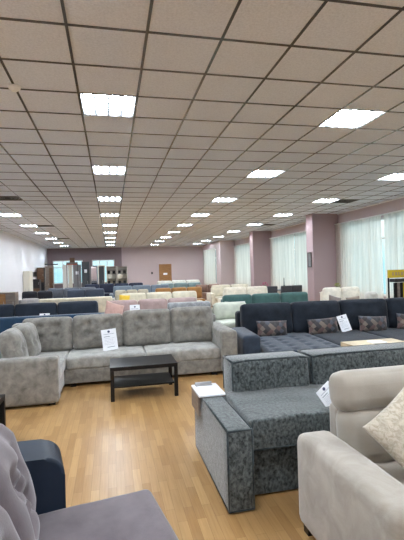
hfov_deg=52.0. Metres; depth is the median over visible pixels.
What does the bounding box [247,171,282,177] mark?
ceiling light
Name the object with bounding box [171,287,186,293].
cushion
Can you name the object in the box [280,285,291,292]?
dining chair
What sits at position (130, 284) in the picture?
cushion
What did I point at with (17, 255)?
wall
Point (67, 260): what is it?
window
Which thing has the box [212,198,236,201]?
ceiling light
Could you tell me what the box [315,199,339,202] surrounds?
ceiling light
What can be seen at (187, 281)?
cushion
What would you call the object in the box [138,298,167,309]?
cushion
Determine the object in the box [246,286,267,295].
cushion
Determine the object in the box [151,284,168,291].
cushion
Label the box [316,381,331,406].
info sign
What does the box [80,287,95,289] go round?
cushion
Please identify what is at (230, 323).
seat cushion
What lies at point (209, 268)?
curtain
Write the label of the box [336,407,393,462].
cushion
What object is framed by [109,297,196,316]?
sofa
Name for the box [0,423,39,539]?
cushion
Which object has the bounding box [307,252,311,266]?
picture frame
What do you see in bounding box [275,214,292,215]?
ceiling light
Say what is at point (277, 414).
seat cushion
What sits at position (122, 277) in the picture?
shelf unit
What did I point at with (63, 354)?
seat cushion
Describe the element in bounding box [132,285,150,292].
cushion
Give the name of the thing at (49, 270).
wardrobe
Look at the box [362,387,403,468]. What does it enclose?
throw pillow
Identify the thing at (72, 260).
header
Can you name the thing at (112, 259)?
window
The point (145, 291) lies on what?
cushion
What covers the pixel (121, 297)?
throw pillow
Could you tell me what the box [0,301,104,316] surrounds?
sofa
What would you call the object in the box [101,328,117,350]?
info sign
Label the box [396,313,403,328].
lumbar pillow
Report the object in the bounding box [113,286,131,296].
cushion
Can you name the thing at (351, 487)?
sofa
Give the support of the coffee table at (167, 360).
on the floor
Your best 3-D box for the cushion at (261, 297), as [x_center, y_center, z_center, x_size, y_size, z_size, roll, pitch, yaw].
[1.853,0.942,11.926,0.872,0.551,0.278,-2,0,-12]
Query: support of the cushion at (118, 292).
on the sofa at (117, 292)
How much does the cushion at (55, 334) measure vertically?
0.581 m
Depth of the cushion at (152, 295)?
14.28 m
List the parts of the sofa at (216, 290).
armrest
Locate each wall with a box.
[0,231,46,299]
[47,246,215,287]
[203,241,234,284]
[235,198,403,298]
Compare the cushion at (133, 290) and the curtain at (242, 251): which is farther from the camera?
the curtain at (242, 251)
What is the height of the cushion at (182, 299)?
0.551 m
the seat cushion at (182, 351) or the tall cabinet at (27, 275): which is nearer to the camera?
the seat cushion at (182, 351)
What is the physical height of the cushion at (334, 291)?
0.620 m
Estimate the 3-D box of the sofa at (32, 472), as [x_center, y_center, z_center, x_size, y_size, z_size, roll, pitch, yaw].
[-0.637,1.206,1.436,1.400,1.026,2.210,-2,0,-23]
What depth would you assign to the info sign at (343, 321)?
7.96 m
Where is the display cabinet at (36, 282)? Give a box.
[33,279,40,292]
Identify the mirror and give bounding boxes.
[90,266,97,283]
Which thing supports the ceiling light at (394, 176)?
attached to the ceiling
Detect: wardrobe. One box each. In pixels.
[37,268,45,290]
[45,266,53,290]
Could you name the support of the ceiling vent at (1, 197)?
in the ceiling
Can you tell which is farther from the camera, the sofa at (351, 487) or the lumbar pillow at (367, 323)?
the lumbar pillow at (367, 323)
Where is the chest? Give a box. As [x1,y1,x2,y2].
[0,292,18,305]
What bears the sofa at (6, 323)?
on the floor
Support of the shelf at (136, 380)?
attached to the coffee table at (167, 360)
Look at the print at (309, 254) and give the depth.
14.79 m
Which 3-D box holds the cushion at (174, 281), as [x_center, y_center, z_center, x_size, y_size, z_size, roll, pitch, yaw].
[-1.512,0.989,26.959,0.938,0.650,0.279,-2,0,-12]
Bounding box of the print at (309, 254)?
[308,253,310,266]
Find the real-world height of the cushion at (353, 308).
0.631 m
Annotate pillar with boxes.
[249,231,270,285]
[306,214,337,300]
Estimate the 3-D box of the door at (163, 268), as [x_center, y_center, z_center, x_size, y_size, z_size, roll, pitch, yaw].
[-2.740,0.670,31.137,0.940,2.220,0.120,-2,0,-12]
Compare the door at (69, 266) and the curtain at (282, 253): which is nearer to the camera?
the curtain at (282, 253)
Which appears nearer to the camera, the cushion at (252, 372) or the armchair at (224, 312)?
the cushion at (252, 372)
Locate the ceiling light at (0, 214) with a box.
[0,214,19,215]
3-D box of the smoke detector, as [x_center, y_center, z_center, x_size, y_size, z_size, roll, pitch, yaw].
[-1.842,-1.779,4.070,0.120,0.045,0.120,-2,0,-12]
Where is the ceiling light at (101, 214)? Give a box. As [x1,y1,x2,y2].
[101,214,118,215]
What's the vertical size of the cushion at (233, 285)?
0.550 m
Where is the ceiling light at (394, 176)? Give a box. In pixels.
[379,174,403,179]
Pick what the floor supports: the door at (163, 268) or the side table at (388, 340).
the side table at (388, 340)
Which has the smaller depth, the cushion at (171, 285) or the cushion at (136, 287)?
the cushion at (136, 287)
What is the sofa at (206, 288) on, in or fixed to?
on the floor
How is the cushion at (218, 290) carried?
on the sofa at (216, 290)
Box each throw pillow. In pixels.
[105,301,123,314]
[119,295,129,299]
[329,295,340,300]
[346,296,358,299]
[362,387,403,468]
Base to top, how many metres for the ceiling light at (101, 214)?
0.068 m
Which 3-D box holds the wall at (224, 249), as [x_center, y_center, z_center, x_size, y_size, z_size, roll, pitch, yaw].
[1.144,-0.213,29.387,1.000,3.760,5.100,-2,0,-12]
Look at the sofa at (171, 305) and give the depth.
9.13 m
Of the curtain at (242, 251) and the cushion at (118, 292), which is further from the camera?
the curtain at (242, 251)
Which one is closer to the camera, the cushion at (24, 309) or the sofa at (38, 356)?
the sofa at (38, 356)
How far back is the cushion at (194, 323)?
7.20 m
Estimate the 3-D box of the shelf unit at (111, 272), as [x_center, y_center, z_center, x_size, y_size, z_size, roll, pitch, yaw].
[-6.184,0.820,28.423,0.680,2.120,0.416,-2,0,-12]
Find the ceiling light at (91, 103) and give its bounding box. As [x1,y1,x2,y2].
[80,94,135,115]
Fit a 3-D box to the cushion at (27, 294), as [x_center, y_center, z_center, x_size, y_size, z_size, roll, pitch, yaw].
[-7.428,1.201,17.869,0.630,0.570,0.273,-2,0,-12]
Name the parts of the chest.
door, door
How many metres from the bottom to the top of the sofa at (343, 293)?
1.050 m
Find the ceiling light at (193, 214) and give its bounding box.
[192,214,209,215]
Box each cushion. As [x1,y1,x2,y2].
[0,304,14,316]
[0,328,28,357]
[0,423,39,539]
[0,505,20,539]
[14,322,40,355]
[15,302,56,316]
[22,291,36,298]
[22,317,72,351]
[37,291,52,298]
[38,350,69,377]
[38,489,178,539]
[48,288,63,297]
[57,301,97,314]
[64,287,79,297]
[65,345,145,369]
[67,289,85,297]
[72,313,123,349]
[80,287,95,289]
[85,284,99,288]
[86,288,104,296]
[100,283,113,292]
[109,300,137,316]
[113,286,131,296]
[114,283,128,285]
[115,290,125,299]
[121,293,145,301]
[123,309,171,345]
[126,289,136,292]
[129,283,142,285]
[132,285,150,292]
[137,289,147,293]
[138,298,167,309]
[143,341,219,361]
[146,292,171,300]
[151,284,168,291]
[155,288,170,291]
[157,281,170,284]
[162,283,173,287]
[168,297,196,302]
[170,306,212,342]
[171,280,185,283]
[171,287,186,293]
[172,291,196,298]
[174,283,187,288]
[186,280,199,282]
[187,282,200,286]
[187,287,201,297]
[195,284,207,291]
[208,284,218,291]
[211,285,229,296]
[213,302,245,319]
[216,319,234,327]
[222,294,251,303]
[223,351,309,391]
[223,384,329,449]
[224,287,245,294]
[230,284,247,287]
[240,302,292,334]
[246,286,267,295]
[252,293,280,302]
[260,332,340,352]
[280,292,307,302]
[290,300,340,332]
[298,342,403,384]
[308,330,385,345]
[322,287,341,299]
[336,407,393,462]
[338,298,388,329]
[341,287,359,299]
[359,328,403,340]
[375,460,403,484]
[385,297,403,327]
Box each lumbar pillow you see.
[256,320,286,336]
[307,317,338,334]
[358,316,387,330]
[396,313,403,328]
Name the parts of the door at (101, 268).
panel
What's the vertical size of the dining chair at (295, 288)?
0.980 m
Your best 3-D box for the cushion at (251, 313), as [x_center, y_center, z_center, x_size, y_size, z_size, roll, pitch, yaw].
[1.256,0.954,8.087,1.009,0.630,0.357,-2,0,-7]
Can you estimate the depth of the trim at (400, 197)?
19.00 m
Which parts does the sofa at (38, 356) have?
armrest, backrest, armrest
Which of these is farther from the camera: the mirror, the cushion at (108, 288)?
the mirror
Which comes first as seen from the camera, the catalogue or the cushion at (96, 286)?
the catalogue
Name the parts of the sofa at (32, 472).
armrest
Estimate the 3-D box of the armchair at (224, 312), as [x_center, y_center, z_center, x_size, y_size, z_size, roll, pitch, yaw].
[0.780,1.197,9.201,0.982,0.961,0.950,-2,0,-12]
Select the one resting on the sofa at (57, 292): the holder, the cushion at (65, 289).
the cushion at (65, 289)
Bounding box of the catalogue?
[367,340,386,343]
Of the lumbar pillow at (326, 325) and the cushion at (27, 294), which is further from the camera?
the cushion at (27, 294)
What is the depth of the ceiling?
4.85 m
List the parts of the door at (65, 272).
panel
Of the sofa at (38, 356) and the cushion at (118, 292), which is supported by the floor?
the sofa at (38, 356)
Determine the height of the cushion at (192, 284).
0.531 m
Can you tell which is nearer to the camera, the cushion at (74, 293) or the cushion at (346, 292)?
the cushion at (346, 292)
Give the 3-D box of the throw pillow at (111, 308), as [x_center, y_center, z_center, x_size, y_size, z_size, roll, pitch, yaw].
[-2.179,1.054,10.246,0.641,0.621,0.203,-2,0,-41]
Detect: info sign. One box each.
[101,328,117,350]
[130,305,139,309]
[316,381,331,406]
[337,314,351,331]
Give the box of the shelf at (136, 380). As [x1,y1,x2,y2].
[114,372,173,387]
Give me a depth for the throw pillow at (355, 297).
12.44 m
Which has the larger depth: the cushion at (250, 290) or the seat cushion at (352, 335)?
the cushion at (250, 290)
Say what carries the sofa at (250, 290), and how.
on the floor
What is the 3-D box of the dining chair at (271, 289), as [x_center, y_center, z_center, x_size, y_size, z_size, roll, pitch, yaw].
[2.754,1.132,16.692,0.460,0.980,0.510,-2,0,-12]
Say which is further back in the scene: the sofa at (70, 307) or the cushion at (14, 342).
the sofa at (70, 307)
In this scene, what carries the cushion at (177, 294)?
on the sofa at (177, 294)
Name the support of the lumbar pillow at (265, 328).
on the sofa at (296, 315)
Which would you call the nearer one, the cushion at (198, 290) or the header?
the cushion at (198, 290)
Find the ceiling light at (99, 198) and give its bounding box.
[98,197,120,200]
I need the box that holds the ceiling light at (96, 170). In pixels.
[92,166,125,173]
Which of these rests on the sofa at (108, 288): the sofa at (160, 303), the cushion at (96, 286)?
the cushion at (96, 286)
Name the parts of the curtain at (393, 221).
rail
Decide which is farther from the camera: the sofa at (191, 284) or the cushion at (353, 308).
the sofa at (191, 284)
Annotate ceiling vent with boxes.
[0,196,20,199]
[37,225,53,226]
[332,199,355,202]
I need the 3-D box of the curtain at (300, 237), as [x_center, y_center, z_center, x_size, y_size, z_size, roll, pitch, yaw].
[4.343,-0.041,16.630,0.118,3.150,2.750,-2,0,-12]
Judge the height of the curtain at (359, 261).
3.150 m
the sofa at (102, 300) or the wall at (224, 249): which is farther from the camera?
the wall at (224, 249)
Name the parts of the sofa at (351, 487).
backrest, armrest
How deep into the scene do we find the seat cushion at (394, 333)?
7.63 m
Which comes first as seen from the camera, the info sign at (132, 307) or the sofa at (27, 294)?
the info sign at (132, 307)
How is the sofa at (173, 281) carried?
on the floor
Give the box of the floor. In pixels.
[6,300,315,539]
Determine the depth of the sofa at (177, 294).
14.31 m
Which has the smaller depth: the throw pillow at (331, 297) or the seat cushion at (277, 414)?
the seat cushion at (277, 414)
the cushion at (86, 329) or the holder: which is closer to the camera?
the holder
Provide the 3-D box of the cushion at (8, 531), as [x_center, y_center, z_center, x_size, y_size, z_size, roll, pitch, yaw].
[-0.632,1.009,1.092,0.406,0.631,0.770,-2,0,-23]
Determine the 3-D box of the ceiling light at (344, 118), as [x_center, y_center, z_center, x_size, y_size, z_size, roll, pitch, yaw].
[1.886,-1.950,5.263,0.574,0.068,0.574,-2,0,-12]
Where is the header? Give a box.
[66,258,77,275]
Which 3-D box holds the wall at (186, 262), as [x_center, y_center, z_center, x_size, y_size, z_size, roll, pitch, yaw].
[-4.941,-0.037,30.758,12.300,3.760,0.200,-2,0,-12]
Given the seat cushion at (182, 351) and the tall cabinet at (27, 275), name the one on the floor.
the tall cabinet at (27, 275)
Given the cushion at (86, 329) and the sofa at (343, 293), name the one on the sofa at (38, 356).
the cushion at (86, 329)
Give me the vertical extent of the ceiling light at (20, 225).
0.068 m
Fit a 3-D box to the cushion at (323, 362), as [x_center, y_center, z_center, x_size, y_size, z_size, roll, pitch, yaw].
[1.677,0.967,4.172,1.385,0.380,0.373,-2,0,-12]
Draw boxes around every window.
[53,260,82,283]
[92,259,114,266]
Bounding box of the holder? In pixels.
[195,381,211,385]
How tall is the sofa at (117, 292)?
0.960 m
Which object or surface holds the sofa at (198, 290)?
on the floor
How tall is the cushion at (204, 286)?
0.461 m
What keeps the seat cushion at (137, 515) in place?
on the sofa at (32, 472)
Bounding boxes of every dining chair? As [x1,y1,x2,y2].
[267,286,277,292]
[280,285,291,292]
[291,285,301,291]
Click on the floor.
(143, 439)
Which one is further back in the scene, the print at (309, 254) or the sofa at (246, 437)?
the print at (309, 254)
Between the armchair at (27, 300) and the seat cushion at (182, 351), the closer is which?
the seat cushion at (182, 351)
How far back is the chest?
11.69 m
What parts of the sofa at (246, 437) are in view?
armrest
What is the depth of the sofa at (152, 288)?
21.58 m
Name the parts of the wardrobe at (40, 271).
door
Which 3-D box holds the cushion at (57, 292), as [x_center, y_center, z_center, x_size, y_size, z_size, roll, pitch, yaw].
[-7.580,1.215,21.520,0.805,0.550,0.275,-2,0,-12]
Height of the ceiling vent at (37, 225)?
0.070 m
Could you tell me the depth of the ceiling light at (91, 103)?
4.64 m
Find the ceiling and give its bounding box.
[0,0,403,247]
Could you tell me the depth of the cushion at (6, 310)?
10.50 m
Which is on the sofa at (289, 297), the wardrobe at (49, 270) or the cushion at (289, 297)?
the cushion at (289, 297)
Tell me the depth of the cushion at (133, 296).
14.12 m
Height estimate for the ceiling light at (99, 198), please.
0.068 m
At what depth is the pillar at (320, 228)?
14.64 m
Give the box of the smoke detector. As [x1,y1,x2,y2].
[8,84,20,91]
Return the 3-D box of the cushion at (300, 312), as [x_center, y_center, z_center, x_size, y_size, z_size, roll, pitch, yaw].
[2.247,0.925,8.215,1.009,0.631,0.360,-2,0,-7]
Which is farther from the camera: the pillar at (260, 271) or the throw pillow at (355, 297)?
the pillar at (260, 271)
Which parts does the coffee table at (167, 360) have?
leg, leg, leg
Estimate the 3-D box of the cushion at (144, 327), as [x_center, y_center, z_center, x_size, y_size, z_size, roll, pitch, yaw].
[-0.947,0.993,7.164,0.834,0.630,0.356,-2,0,-12]
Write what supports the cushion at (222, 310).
on the armchair at (224, 312)
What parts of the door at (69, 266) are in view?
panel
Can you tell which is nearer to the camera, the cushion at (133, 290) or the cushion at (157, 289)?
the cushion at (133, 290)
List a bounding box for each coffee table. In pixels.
[0,394,5,425]
[110,354,178,401]
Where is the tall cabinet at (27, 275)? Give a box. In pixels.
[23,271,32,291]
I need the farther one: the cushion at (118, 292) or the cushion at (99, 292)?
the cushion at (99, 292)
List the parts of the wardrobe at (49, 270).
door, door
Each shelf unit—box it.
[106,266,116,283]
[117,266,127,282]
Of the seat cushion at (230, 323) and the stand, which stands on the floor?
the stand
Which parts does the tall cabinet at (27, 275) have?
door, door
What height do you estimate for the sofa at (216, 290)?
0.980 m
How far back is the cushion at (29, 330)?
6.07 m
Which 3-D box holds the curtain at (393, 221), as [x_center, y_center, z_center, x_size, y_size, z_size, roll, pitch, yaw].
[5.667,-0.079,10.711,0.118,3.150,2.960,-2,0,-12]
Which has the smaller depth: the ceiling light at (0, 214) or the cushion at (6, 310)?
the cushion at (6, 310)
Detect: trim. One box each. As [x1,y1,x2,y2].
[0,197,403,248]
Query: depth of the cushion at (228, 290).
15.39 m
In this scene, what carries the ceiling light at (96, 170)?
attached to the ceiling
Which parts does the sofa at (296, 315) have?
backrest, armrest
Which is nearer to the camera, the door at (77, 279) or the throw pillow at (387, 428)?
the throw pillow at (387, 428)
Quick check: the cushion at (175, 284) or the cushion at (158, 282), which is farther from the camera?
the cushion at (158, 282)
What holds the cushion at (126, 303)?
on the sofa at (160, 303)
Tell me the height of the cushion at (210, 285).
0.461 m
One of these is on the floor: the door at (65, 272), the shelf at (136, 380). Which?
the door at (65, 272)
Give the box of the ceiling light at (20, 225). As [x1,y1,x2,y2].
[20,225,37,226]
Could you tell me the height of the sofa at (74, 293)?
1.010 m
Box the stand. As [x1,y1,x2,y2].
[387,270,403,297]
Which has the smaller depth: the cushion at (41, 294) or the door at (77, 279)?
the cushion at (41, 294)
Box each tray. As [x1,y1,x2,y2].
[191,383,225,415]
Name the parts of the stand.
rail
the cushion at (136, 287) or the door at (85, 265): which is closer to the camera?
the cushion at (136, 287)
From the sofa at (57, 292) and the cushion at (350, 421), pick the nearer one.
the cushion at (350, 421)
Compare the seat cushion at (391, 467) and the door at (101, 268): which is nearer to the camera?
the seat cushion at (391, 467)
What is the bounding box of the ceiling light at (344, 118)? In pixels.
[320,110,383,127]
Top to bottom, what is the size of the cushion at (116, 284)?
0.590 m
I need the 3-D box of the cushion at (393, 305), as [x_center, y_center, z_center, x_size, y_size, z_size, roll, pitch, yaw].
[4.229,0.868,8.475,1.009,0.631,0.357,-2,0,-7]
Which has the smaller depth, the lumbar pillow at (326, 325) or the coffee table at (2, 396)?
the coffee table at (2, 396)
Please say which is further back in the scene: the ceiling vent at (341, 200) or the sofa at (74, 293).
the sofa at (74, 293)
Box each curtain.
[203,248,215,284]
[233,243,250,286]
[269,233,295,293]
[294,230,307,292]
[335,214,383,298]
[382,209,403,298]
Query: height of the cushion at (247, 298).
0.551 m
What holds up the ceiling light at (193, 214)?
attached to the ceiling
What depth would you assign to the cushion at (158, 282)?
26.66 m
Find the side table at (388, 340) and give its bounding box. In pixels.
[341,338,403,346]
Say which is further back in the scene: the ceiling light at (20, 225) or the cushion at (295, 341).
the ceiling light at (20, 225)
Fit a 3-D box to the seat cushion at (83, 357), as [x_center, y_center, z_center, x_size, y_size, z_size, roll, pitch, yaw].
[-1.539,1.384,6.697,1.200,0.213,0.780,-2,0,-12]
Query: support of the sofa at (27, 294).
on the floor
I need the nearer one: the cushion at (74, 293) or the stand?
the stand
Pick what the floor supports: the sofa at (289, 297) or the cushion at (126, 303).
the sofa at (289, 297)
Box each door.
[62,265,68,287]
[68,265,72,287]
[73,265,81,287]
[82,262,89,286]
[98,265,104,284]
[159,264,171,281]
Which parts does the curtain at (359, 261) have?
rail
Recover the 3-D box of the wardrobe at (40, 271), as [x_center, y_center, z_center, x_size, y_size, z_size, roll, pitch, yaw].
[-9.630,0.920,24.834,0.400,2.120,0.541,-2,0,-12]
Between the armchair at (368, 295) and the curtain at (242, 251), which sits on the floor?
the armchair at (368, 295)
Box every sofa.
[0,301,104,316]
[0,306,237,407]
[0,313,101,332]
[0,423,178,539]
[19,291,52,303]
[39,296,111,312]
[48,287,95,297]
[67,288,104,297]
[85,283,142,295]
[109,284,168,297]
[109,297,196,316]
[112,289,147,300]
[121,291,201,301]
[155,287,204,300]
[157,280,199,284]
[162,282,200,288]
[167,301,210,309]
[195,284,218,299]
[195,342,403,513]
[207,284,247,305]
[218,286,267,302]
[221,292,307,303]
[232,297,403,353]
[297,365,403,539]
[320,287,359,300]
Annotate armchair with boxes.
[21,298,38,303]
[212,302,245,327]
[361,292,377,298]
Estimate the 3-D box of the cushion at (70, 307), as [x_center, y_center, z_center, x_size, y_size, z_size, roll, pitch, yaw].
[-3.275,1.093,10.949,1.045,0.546,0.276,-2,0,-12]
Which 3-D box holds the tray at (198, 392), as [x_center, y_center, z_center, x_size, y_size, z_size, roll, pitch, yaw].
[0.056,1.188,3.804,0.240,0.192,0.360,-2,0,-12]
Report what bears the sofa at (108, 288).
on the floor
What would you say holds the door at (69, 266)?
on the floor
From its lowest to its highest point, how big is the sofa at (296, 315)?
1.026 m
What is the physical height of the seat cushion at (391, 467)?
0.204 m
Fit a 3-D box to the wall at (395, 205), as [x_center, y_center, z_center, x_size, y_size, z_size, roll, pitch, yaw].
[5.574,-0.342,12.188,0.250,3.760,31.400,-2,0,-12]

